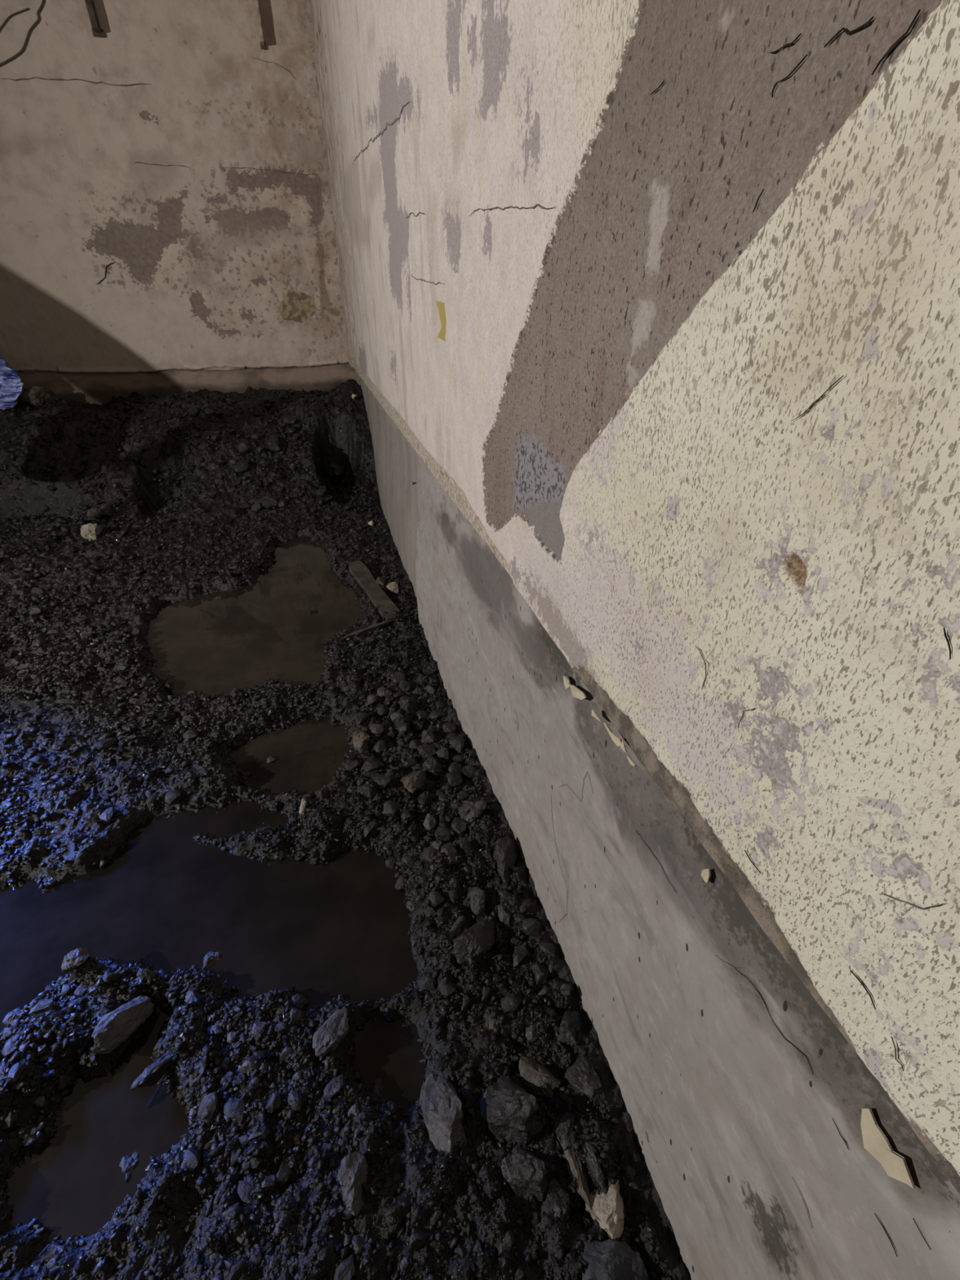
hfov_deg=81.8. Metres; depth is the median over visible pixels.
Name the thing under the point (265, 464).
gravel stone
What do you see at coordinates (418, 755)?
gravel stone
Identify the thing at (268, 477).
gravel stone
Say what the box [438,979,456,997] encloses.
gravel stone
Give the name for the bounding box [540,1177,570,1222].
stone
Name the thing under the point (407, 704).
stone
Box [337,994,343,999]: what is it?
gravel stone
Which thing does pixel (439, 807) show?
gravel stone
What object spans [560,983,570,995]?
gravel stone
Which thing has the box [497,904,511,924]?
gravel stone
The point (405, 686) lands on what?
gravel stone
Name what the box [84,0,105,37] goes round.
bar
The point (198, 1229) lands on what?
gravel stone
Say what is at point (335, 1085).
gravel stone
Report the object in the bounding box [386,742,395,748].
gravel stone
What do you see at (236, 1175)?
gravel stone
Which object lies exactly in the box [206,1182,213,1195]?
gravel stone
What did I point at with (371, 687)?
gravel stone
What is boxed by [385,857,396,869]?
gravel stone
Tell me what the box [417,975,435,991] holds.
gravel stone
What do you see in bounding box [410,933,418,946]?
gravel stone
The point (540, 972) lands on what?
gravel stone
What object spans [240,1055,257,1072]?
gravel stone
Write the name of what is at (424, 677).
gravel stone
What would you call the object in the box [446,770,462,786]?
gravel stone
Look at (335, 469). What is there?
stone
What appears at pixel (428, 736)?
stone
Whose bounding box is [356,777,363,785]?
gravel stone
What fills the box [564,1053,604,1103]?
stone
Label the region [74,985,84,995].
gravel stone
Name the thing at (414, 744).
gravel stone
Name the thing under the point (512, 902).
gravel stone
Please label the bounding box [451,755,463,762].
gravel stone
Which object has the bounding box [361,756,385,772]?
gravel stone
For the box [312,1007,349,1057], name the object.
stone
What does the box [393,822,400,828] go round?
gravel stone
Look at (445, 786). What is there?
gravel stone
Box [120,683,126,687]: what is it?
gravel stone
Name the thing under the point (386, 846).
gravel stone
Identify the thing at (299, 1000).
gravel stone
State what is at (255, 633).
puddle
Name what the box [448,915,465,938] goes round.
stone
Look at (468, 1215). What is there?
gravel stone
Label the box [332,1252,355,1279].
gravel stone
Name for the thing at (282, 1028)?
gravel stone
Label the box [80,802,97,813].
gravel stone
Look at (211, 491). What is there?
gravel stone
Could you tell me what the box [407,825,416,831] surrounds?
gravel stone
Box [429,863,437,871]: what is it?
gravel stone
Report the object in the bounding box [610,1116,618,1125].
gravel stone
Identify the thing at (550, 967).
gravel stone
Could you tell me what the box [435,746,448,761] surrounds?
stone
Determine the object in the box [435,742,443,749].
gravel stone
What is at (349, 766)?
gravel stone
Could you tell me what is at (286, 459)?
gravel stone
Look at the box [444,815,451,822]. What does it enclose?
gravel stone
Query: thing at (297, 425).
gravel stone
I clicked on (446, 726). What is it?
gravel stone
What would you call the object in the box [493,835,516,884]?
stone
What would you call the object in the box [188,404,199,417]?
gravel stone
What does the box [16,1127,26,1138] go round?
gravel stone
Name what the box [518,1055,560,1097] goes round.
stone
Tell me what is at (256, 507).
gravel stone
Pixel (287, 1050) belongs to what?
gravel stone
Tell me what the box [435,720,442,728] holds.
gravel stone
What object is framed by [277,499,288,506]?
gravel stone
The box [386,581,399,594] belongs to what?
stone
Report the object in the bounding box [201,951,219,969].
stone
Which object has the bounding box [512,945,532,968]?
gravel stone
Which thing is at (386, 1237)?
gravel stone
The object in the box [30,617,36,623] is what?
gravel stone
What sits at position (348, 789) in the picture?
gravel stone
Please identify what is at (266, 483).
gravel stone
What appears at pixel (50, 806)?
gravel stone
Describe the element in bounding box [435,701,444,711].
gravel stone
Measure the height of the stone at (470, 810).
0.070 m
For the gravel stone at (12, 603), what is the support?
on the floor
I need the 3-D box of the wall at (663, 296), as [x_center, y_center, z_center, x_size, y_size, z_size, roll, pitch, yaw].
[-0.074,-1.495,0.999,0.081,2.602,7.111,-9,34,-13]
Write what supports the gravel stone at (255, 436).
on the floor
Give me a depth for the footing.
0.78 m
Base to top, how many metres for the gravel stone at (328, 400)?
0.048 m
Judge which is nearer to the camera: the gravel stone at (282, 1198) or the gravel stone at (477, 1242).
the gravel stone at (477, 1242)
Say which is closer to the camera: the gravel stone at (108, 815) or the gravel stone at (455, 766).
the gravel stone at (108, 815)
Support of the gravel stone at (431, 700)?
on the floor
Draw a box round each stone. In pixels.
[0,1065,8,1075]
[0,1110,18,1130]
[1,1040,20,1058]
[2,1009,28,1026]
[3,1026,14,1034]
[8,600,18,608]
[8,1061,25,1081]
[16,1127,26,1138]
[17,386,58,405]
[17,711,26,717]
[28,999,54,1017]
[29,607,43,616]
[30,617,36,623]
[32,1029,42,1039]
[32,1095,44,1107]
[34,816,39,822]
[35,684,45,690]
[35,1044,47,1056]
[43,802,55,810]
[52,742,62,751]
[55,1074,71,1089]
[57,1026,65,1035]
[61,947,89,973]
[61,1047,72,1057]
[68,789,76,795]
[68,998,79,1006]
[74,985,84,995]
[75,561,88,568]
[75,617,85,624]
[76,1010,84,1021]
[80,523,102,541]
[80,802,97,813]
[86,507,105,519]
[88,984,97,995]
[90,604,102,610]
[91,995,154,1054]
[93,737,117,750]
[94,774,102,782]
[99,806,115,823]
[100,501,113,515]
[101,973,113,982]
[110,622,116,626]
[117,589,130,595]
[117,664,128,671]
[119,1151,138,1182]
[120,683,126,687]
[130,1050,173,1090]
[131,628,142,638]
[136,968,155,980]
[144,790,154,798]
[163,506,173,515]
[164,767,174,775]
[164,790,182,804]
[177,744,186,754]
[180,1147,200,1172]
[182,729,197,741]
[185,988,203,1003]
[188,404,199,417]
[188,1056,207,1087]
[188,1107,195,1125]
[189,457,194,463]
[189,475,198,481]
[195,1226,201,1239]
[196,456,204,462]
[197,1093,217,1123]
[200,478,208,482]
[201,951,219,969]
[202,408,215,415]
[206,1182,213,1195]
[207,489,216,495]
[208,1250,220,1261]
[210,434,220,441]
[210,1025,222,1035]
[213,1190,222,1208]
[215,457,226,464]
[219,1071,235,1086]
[220,1058,229,1066]
[223,1097,246,1121]
[225,398,231,403]
[225,1201,239,1221]
[226,1031,235,1043]
[228,429,235,435]
[228,1259,244,1279]
[231,1169,240,1180]
[232,461,250,473]
[235,479,242,485]
[235,1233,244,1244]
[236,1180,253,1205]
[238,442,251,453]
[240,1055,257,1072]
[247,1125,270,1142]
[249,1155,262,1168]
[249,1248,262,1267]
[250,433,262,439]
[250,488,259,494]
[250,1077,259,1088]
[251,502,262,512]
[251,1020,269,1038]
[256,497,264,504]
[260,1174,277,1191]
[261,461,269,467]
[262,481,270,485]
[262,497,278,508]
[264,403,273,407]
[264,436,282,452]
[265,1089,280,1113]
[266,475,276,479]
[266,755,275,763]
[269,1255,279,1268]
[275,1004,285,1013]
[275,1021,288,1034]
[275,1155,293,1187]
[275,1193,285,1206]
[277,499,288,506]
[278,1215,286,1228]
[279,1046,293,1062]
[280,415,298,424]
[283,457,292,462]
[287,426,296,434]
[287,1089,302,1115]
[288,462,297,471]
[289,490,298,499]
[289,1007,305,1022]
[290,993,309,1009]
[291,433,301,441]
[291,1257,298,1274]
[292,1071,302,1079]
[292,1133,300,1145]
[293,423,301,427]
[298,797,306,814]
[299,1195,306,1207]
[308,1155,317,1168]
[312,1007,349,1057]
[315,1226,322,1235]
[315,1246,328,1261]
[316,490,324,497]
[319,485,326,492]
[323,1073,345,1098]
[325,396,333,403]
[328,462,342,478]
[330,1105,340,1118]
[331,1144,340,1155]
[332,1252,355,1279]
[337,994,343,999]
[337,1150,368,1217]
[344,759,360,772]
[346,787,352,793]
[346,1102,358,1119]
[351,393,357,399]
[351,1235,364,1254]
[352,729,369,752]
[354,711,368,724]
[354,1124,361,1138]
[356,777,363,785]
[356,783,372,797]
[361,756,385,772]
[364,808,373,816]
[364,819,381,838]
[365,1124,375,1136]
[367,693,377,706]
[368,685,375,690]
[368,724,384,735]
[370,1077,383,1100]
[370,1265,377,1276]
[372,1003,379,1010]
[373,681,381,687]
[373,739,387,752]
[373,774,394,791]
[373,794,382,803]
[376,577,384,585]
[377,686,392,697]
[377,704,390,716]
[381,1230,390,1242]
[382,800,402,817]
[383,694,393,706]
[383,844,390,850]
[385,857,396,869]
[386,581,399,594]
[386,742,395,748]
[386,1101,396,1109]
[386,1118,391,1128]
[388,728,396,738]
[388,756,394,763]
[390,712,402,721]
[391,671,405,684]
[392,691,403,697]
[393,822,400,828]
[395,844,403,852]
[395,872,408,890]
[396,721,408,733]
[397,695,417,715]
[397,744,404,751]
[398,679,410,692]
[400,754,407,764]
[400,769,426,793]
[400,811,411,821]
[400,1257,411,1272]
[401,1017,410,1027]
[402,854,416,867]
[403,759,416,766]
[404,735,412,742]
[404,1217,411,1226]
[405,899,415,911]
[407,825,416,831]
[408,693,417,699]
[408,739,422,751]
[408,1226,426,1252]
[410,916,417,924]
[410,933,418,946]
[412,945,422,955]
[413,751,420,758]
[414,720,425,731]
[416,710,429,720]
[417,742,436,759]
[417,794,430,805]
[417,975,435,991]
[417,1186,424,1198]
[419,875,427,884]
[419,1071,467,1152]
[421,729,434,743]
[421,808,428,814]
[421,835,433,840]
[422,675,430,682]
[422,756,442,776]
[422,845,435,862]
[423,684,435,694]
[423,813,435,831]
[424,906,435,917]
[424,992,431,1002]
[425,1046,431,1056]
[426,697,436,704]
[427,891,444,907]
[428,710,443,719]
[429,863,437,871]
[429,1207,442,1225]
[429,1238,438,1251]
[431,840,442,851]
[431,955,439,966]
[434,826,451,841]
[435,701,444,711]
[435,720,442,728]
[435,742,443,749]
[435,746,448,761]
[435,875,441,884]
[437,793,449,801]
[437,805,444,810]
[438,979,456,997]
[440,842,458,866]
[442,721,456,733]
[442,784,451,790]
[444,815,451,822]
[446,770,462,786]
[446,877,459,888]
[447,733,456,737]
[448,736,464,754]
[448,760,462,774]
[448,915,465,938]
[449,817,466,835]
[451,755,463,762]
[453,919,495,965]
[456,790,470,799]
[456,837,471,850]
[457,800,486,825]
[458,992,472,1012]
[461,764,476,779]
[462,865,472,875]
[465,1210,473,1222]
[468,982,476,991]
[469,887,485,915]
[470,829,477,835]
[472,1240,481,1253]
[475,832,482,841]
[479,1075,546,1145]
[480,986,494,1002]
[481,1009,500,1035]
[491,973,502,985]
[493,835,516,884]
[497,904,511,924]
[497,1229,514,1254]
[498,889,511,898]
[500,1057,507,1065]
[500,1144,549,1202]
[501,994,521,1013]
[506,976,512,986]
[508,897,516,906]
[509,937,519,947]
[511,1031,519,1039]
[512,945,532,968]
[514,911,525,922]
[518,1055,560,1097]
[519,897,531,913]
[521,918,541,937]
[525,1025,537,1041]
[531,963,548,985]
[538,942,555,958]
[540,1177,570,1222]
[548,964,553,973]
[551,1111,574,1151]
[555,1008,581,1046]
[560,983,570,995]
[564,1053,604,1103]
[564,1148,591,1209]
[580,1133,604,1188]
[582,1238,648,1279]
[585,1178,624,1239]
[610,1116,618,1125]
[623,1164,635,1178]
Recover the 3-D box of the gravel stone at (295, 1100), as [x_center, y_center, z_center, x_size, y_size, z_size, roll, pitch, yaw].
[-0.337,0.843,1.012,0.023,0.022,0.035,-22,39,-30]
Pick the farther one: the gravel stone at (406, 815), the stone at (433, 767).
the stone at (433, 767)
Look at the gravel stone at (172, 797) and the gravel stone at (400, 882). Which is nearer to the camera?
the gravel stone at (400, 882)
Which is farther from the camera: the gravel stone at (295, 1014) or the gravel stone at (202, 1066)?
the gravel stone at (295, 1014)
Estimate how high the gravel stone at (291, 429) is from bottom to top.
0.046 m
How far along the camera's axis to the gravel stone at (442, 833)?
1.50 m
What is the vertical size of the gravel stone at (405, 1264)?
0.014 m
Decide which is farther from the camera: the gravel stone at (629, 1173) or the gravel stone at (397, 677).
the gravel stone at (397, 677)
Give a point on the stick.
(405, 615)
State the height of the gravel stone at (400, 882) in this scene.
0.033 m
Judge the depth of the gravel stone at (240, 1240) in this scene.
0.85 m
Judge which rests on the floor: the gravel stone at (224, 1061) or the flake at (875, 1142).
the gravel stone at (224, 1061)
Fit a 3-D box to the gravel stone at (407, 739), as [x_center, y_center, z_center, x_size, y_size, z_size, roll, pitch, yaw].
[-0.237,0.327,1.820,0.028,0.024,0.023,-16,36,-23]
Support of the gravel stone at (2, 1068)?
on the floor
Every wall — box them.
[0,0,355,405]
[309,0,959,1194]
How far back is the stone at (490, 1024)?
1.11 m
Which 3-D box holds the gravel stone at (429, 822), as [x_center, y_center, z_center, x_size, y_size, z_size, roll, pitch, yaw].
[-0.140,0.510,1.542,0.034,0.027,0.049,8,34,12]
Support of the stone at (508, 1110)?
on the floor
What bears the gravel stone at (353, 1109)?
on the floor
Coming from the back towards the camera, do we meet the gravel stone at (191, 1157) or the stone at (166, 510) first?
the stone at (166, 510)
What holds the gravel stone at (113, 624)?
on the floor
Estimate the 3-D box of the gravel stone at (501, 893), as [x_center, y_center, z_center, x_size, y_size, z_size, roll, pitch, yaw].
[0.059,0.614,1.330,0.031,0.014,0.016,11,34,16]
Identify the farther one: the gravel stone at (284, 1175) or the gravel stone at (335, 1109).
the gravel stone at (335, 1109)
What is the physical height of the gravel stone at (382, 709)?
0.036 m
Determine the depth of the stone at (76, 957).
1.18 m
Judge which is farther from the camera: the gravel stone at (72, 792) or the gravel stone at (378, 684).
the gravel stone at (378, 684)
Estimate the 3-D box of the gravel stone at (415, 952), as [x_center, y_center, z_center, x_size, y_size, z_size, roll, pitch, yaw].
[-0.143,0.709,1.263,0.023,0.017,0.028,-8,34,-13]
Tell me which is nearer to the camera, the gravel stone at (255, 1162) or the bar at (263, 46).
the gravel stone at (255, 1162)
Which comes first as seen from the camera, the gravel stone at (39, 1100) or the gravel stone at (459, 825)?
the gravel stone at (39, 1100)
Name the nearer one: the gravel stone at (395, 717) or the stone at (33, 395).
the gravel stone at (395, 717)
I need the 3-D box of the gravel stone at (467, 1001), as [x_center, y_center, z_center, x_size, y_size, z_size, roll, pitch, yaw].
[-0.034,0.755,1.152,0.034,0.023,0.027,15,36,22]
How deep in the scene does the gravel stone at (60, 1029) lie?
1.10 m
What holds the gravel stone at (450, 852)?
on the floor
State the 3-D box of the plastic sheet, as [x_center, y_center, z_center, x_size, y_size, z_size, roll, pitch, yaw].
[-3.625,-1.695,3.628,1.064,0.515,0.262,-9,34,-13]
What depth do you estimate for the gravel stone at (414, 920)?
1.32 m
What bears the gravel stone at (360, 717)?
on the floor
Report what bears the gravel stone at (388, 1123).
on the floor
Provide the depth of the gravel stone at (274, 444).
3.83 m
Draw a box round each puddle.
[0,799,418,1032]
[4,1004,191,1242]
[144,535,364,697]
[227,715,350,805]
[351,1017,426,1109]
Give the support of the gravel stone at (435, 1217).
on the floor
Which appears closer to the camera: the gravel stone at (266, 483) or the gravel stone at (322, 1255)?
the gravel stone at (322, 1255)
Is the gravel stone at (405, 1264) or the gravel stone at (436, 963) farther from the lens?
the gravel stone at (436, 963)
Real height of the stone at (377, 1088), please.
0.029 m
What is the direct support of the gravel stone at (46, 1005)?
on the floor
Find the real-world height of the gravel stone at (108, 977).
0.015 m
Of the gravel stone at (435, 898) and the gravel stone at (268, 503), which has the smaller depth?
the gravel stone at (435, 898)
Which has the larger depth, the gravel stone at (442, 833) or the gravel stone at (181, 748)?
the gravel stone at (181, 748)
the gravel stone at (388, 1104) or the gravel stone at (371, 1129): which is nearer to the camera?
the gravel stone at (371, 1129)
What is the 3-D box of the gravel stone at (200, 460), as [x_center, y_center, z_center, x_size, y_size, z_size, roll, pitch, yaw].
[-1.856,-1.201,3.687,0.050,0.039,0.047,-18,37,-26]
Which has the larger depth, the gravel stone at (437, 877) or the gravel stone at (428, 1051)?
the gravel stone at (437, 877)
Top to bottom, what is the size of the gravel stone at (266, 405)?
0.047 m
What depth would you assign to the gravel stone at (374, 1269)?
0.83 m
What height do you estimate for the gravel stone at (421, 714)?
0.032 m
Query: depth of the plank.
2.66 m
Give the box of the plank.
[347,560,401,620]
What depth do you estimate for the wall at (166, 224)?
3.73 m
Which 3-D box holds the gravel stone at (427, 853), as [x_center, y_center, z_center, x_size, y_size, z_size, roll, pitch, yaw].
[-0.131,0.556,1.430,0.035,0.031,0.045,5,33,8]
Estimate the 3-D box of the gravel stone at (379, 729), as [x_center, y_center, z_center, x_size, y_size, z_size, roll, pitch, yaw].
[-0.347,0.301,1.852,0.057,0.034,0.045,17,36,25]
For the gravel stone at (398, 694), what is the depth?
1.97 m
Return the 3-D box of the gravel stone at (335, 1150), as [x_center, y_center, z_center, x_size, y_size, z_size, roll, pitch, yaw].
[-0.251,0.888,0.966,0.013,0.011,0.022,21,38,29]
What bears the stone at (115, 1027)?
on the floor
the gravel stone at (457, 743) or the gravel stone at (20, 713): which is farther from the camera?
the gravel stone at (20, 713)
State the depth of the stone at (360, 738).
1.79 m
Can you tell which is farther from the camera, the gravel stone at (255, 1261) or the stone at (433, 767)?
the stone at (433, 767)
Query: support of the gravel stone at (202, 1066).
on the floor
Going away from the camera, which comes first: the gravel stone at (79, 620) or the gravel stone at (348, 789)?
the gravel stone at (348, 789)
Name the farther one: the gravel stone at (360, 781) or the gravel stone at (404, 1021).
the gravel stone at (360, 781)
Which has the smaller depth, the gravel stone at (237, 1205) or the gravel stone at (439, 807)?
the gravel stone at (237, 1205)
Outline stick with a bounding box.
[346,613,408,638]
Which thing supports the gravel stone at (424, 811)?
on the floor
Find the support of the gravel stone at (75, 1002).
on the floor
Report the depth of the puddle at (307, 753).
1.82 m
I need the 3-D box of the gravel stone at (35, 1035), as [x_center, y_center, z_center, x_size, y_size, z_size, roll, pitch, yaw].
[-0.871,0.777,1.091,0.018,0.014,0.019,-15,35,-21]
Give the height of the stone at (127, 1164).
0.046 m
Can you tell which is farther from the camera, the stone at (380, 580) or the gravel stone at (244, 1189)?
the stone at (380, 580)
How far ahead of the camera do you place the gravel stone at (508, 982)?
1.18 m
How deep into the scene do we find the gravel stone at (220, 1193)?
0.90 m
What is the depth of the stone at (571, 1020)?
1.09 m
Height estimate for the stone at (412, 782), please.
0.054 m
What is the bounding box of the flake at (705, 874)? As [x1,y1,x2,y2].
[701,868,711,883]
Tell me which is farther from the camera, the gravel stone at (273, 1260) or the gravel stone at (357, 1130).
the gravel stone at (357, 1130)
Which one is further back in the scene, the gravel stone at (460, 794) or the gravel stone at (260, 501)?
the gravel stone at (260, 501)
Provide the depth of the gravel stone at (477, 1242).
0.85 m
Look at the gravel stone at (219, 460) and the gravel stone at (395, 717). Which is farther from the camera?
the gravel stone at (219, 460)
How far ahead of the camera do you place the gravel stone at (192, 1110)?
1.02 m
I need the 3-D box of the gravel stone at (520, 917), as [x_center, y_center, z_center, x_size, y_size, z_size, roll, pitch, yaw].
[0.091,0.650,1.293,0.022,0.016,0.025,-21,38,-29]
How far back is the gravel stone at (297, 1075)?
1.04 m
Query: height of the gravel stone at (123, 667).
0.025 m
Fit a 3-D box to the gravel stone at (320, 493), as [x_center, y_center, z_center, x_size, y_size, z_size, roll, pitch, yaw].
[-1.066,-0.979,3.713,0.053,0.044,0.054,15,35,21]
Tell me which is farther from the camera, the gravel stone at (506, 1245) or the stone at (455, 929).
the stone at (455, 929)
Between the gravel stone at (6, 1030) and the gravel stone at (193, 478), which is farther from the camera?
the gravel stone at (193, 478)
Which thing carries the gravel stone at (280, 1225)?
on the floor
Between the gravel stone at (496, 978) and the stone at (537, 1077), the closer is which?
the stone at (537, 1077)
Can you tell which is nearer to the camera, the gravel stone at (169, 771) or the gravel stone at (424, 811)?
the gravel stone at (424, 811)
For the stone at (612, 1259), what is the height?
0.067 m
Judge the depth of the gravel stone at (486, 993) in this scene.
1.16 m
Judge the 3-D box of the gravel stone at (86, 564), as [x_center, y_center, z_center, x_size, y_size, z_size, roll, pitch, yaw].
[-2.116,-0.397,2.941,0.055,0.031,0.041,3,33,5]
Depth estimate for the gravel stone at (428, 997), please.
1.16 m
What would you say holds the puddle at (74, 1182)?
on the floor
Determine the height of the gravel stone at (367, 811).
0.019 m
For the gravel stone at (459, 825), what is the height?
0.039 m
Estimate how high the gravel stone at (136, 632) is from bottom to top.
0.042 m
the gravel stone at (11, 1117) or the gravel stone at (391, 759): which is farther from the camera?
the gravel stone at (391, 759)
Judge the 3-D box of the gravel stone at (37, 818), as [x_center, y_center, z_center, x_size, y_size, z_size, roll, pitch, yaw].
[-1.245,0.505,1.555,0.024,0.015,0.018,3,33,5]
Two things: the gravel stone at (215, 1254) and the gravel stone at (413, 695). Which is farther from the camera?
the gravel stone at (413, 695)
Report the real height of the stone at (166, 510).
0.060 m
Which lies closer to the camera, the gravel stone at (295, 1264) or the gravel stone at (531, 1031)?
the gravel stone at (295, 1264)
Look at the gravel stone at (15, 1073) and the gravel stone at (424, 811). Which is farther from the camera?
the gravel stone at (424, 811)
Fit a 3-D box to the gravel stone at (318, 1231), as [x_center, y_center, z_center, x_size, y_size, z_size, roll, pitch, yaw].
[-0.247,0.918,0.857,0.013,0.010,0.014,-7,33,-11]
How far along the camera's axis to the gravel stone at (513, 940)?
1.26 m
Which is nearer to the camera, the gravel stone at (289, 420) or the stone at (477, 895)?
the stone at (477, 895)
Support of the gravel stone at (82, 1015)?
on the floor
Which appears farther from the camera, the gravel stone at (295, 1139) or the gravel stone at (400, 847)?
the gravel stone at (400, 847)
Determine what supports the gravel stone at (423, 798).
on the floor
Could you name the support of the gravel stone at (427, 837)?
on the floor
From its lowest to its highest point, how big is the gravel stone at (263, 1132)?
0.018 m
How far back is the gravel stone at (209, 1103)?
0.99 m
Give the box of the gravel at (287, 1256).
[0,384,671,1279]
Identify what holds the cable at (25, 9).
attached to the wall at (166, 224)
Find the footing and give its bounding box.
[354,365,959,1279]
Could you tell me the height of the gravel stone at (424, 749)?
0.040 m
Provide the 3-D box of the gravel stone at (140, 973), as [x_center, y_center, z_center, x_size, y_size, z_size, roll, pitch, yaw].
[-0.720,0.719,1.190,0.032,0.019,0.021,4,33,6]
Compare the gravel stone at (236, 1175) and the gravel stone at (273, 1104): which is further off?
the gravel stone at (273, 1104)
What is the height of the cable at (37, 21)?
0.437 m
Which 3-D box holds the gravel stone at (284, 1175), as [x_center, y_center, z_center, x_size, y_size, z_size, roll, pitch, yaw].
[-0.327,0.900,0.942,0.028,0.029,0.046,11,34,17]
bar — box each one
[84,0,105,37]
[254,0,266,49]
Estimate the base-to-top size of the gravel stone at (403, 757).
0.022 m
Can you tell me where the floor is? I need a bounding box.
[0,378,690,1279]
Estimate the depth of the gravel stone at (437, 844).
1.47 m
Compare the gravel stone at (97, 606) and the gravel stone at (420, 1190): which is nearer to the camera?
the gravel stone at (420, 1190)
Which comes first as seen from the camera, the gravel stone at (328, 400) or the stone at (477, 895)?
the stone at (477, 895)
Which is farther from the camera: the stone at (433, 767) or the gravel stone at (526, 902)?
the stone at (433, 767)
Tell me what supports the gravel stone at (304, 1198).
on the floor
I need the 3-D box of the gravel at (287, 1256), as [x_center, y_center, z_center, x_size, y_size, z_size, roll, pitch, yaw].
[-1.824,-0.261,2.229,3.101,0.700,5.168,-9,34,-13]
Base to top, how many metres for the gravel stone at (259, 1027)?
0.019 m
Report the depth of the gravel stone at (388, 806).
1.57 m
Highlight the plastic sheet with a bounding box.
[0,355,23,409]
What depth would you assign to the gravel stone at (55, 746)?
1.78 m
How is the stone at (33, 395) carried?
on the floor
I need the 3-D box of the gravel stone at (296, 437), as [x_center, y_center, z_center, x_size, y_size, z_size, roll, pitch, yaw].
[-1.300,-1.437,3.925,0.068,0.049,0.062,-11,34,-16]
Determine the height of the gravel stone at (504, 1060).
0.015 m
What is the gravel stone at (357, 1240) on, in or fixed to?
on the floor
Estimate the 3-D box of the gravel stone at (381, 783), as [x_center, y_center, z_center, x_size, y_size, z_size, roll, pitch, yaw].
[-0.291,0.429,1.658,0.062,0.042,0.054,3,33,5]
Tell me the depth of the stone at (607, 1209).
0.88 m
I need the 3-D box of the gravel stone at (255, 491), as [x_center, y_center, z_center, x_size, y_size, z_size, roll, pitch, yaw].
[-1.488,-0.979,3.661,0.059,0.048,0.055,7,33,11]
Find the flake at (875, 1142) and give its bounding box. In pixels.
[860,1107,915,1188]
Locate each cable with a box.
[0,0,44,66]
[0,8,28,30]
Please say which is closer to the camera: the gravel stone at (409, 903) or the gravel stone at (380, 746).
the gravel stone at (409, 903)
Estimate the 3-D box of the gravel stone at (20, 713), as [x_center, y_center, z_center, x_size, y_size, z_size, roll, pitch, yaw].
[-1.592,0.259,1.927,0.027,0.020,0.032,-19,37,-27]
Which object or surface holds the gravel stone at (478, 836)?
on the floor
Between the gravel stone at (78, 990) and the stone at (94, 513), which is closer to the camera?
the gravel stone at (78, 990)
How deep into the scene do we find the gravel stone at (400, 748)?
1.78 m
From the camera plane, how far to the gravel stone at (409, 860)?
1.45 m
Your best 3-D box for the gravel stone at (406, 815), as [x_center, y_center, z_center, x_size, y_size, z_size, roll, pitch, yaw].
[-0.206,0.490,1.538,0.022,0.020,0.026,-26,41,-34]
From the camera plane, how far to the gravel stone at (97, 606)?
2.58 m
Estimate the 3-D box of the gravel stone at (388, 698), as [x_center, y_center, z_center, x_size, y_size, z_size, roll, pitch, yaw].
[-0.322,0.214,1.958,0.036,0.037,0.042,13,35,20]
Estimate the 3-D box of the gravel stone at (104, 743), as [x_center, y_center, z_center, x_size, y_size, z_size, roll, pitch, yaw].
[-1.207,0.336,1.789,0.036,0.034,0.060,13,35,19]
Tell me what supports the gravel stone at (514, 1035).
on the floor
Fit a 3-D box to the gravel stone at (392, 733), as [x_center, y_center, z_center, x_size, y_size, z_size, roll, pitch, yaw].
[-0.294,0.315,1.846,0.030,0.031,0.030,12,35,18]
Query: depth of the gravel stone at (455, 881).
1.37 m
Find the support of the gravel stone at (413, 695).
on the floor
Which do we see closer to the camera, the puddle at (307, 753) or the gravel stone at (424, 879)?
the gravel stone at (424, 879)
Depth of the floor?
1.65 m
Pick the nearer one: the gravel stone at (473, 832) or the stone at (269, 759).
the gravel stone at (473, 832)
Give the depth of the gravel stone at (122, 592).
2.64 m
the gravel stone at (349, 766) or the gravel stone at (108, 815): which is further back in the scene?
the gravel stone at (349, 766)
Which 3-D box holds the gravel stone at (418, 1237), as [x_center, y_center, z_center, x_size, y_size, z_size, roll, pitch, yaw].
[-0.096,0.925,0.855,0.024,0.022,0.028,4,33,5]
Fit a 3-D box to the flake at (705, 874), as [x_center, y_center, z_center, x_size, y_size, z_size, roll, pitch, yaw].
[0.263,0.273,0.642,0.007,0.018,0.013,-9,34,-13]
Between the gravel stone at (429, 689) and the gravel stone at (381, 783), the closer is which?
the gravel stone at (381, 783)
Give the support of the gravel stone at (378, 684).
on the floor
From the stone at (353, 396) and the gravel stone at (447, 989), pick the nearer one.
the gravel stone at (447, 989)
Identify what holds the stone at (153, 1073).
on the floor
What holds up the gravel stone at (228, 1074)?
on the floor
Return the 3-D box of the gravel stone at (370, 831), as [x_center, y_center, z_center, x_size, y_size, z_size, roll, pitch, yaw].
[-0.299,0.522,1.533,0.053,0.042,0.045,-14,35,-21]
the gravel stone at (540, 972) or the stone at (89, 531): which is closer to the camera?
the gravel stone at (540, 972)
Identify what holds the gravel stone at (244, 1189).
on the floor
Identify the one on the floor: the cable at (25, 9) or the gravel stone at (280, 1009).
the gravel stone at (280, 1009)
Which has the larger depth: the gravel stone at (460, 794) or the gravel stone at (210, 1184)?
the gravel stone at (460, 794)
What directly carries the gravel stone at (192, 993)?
on the floor

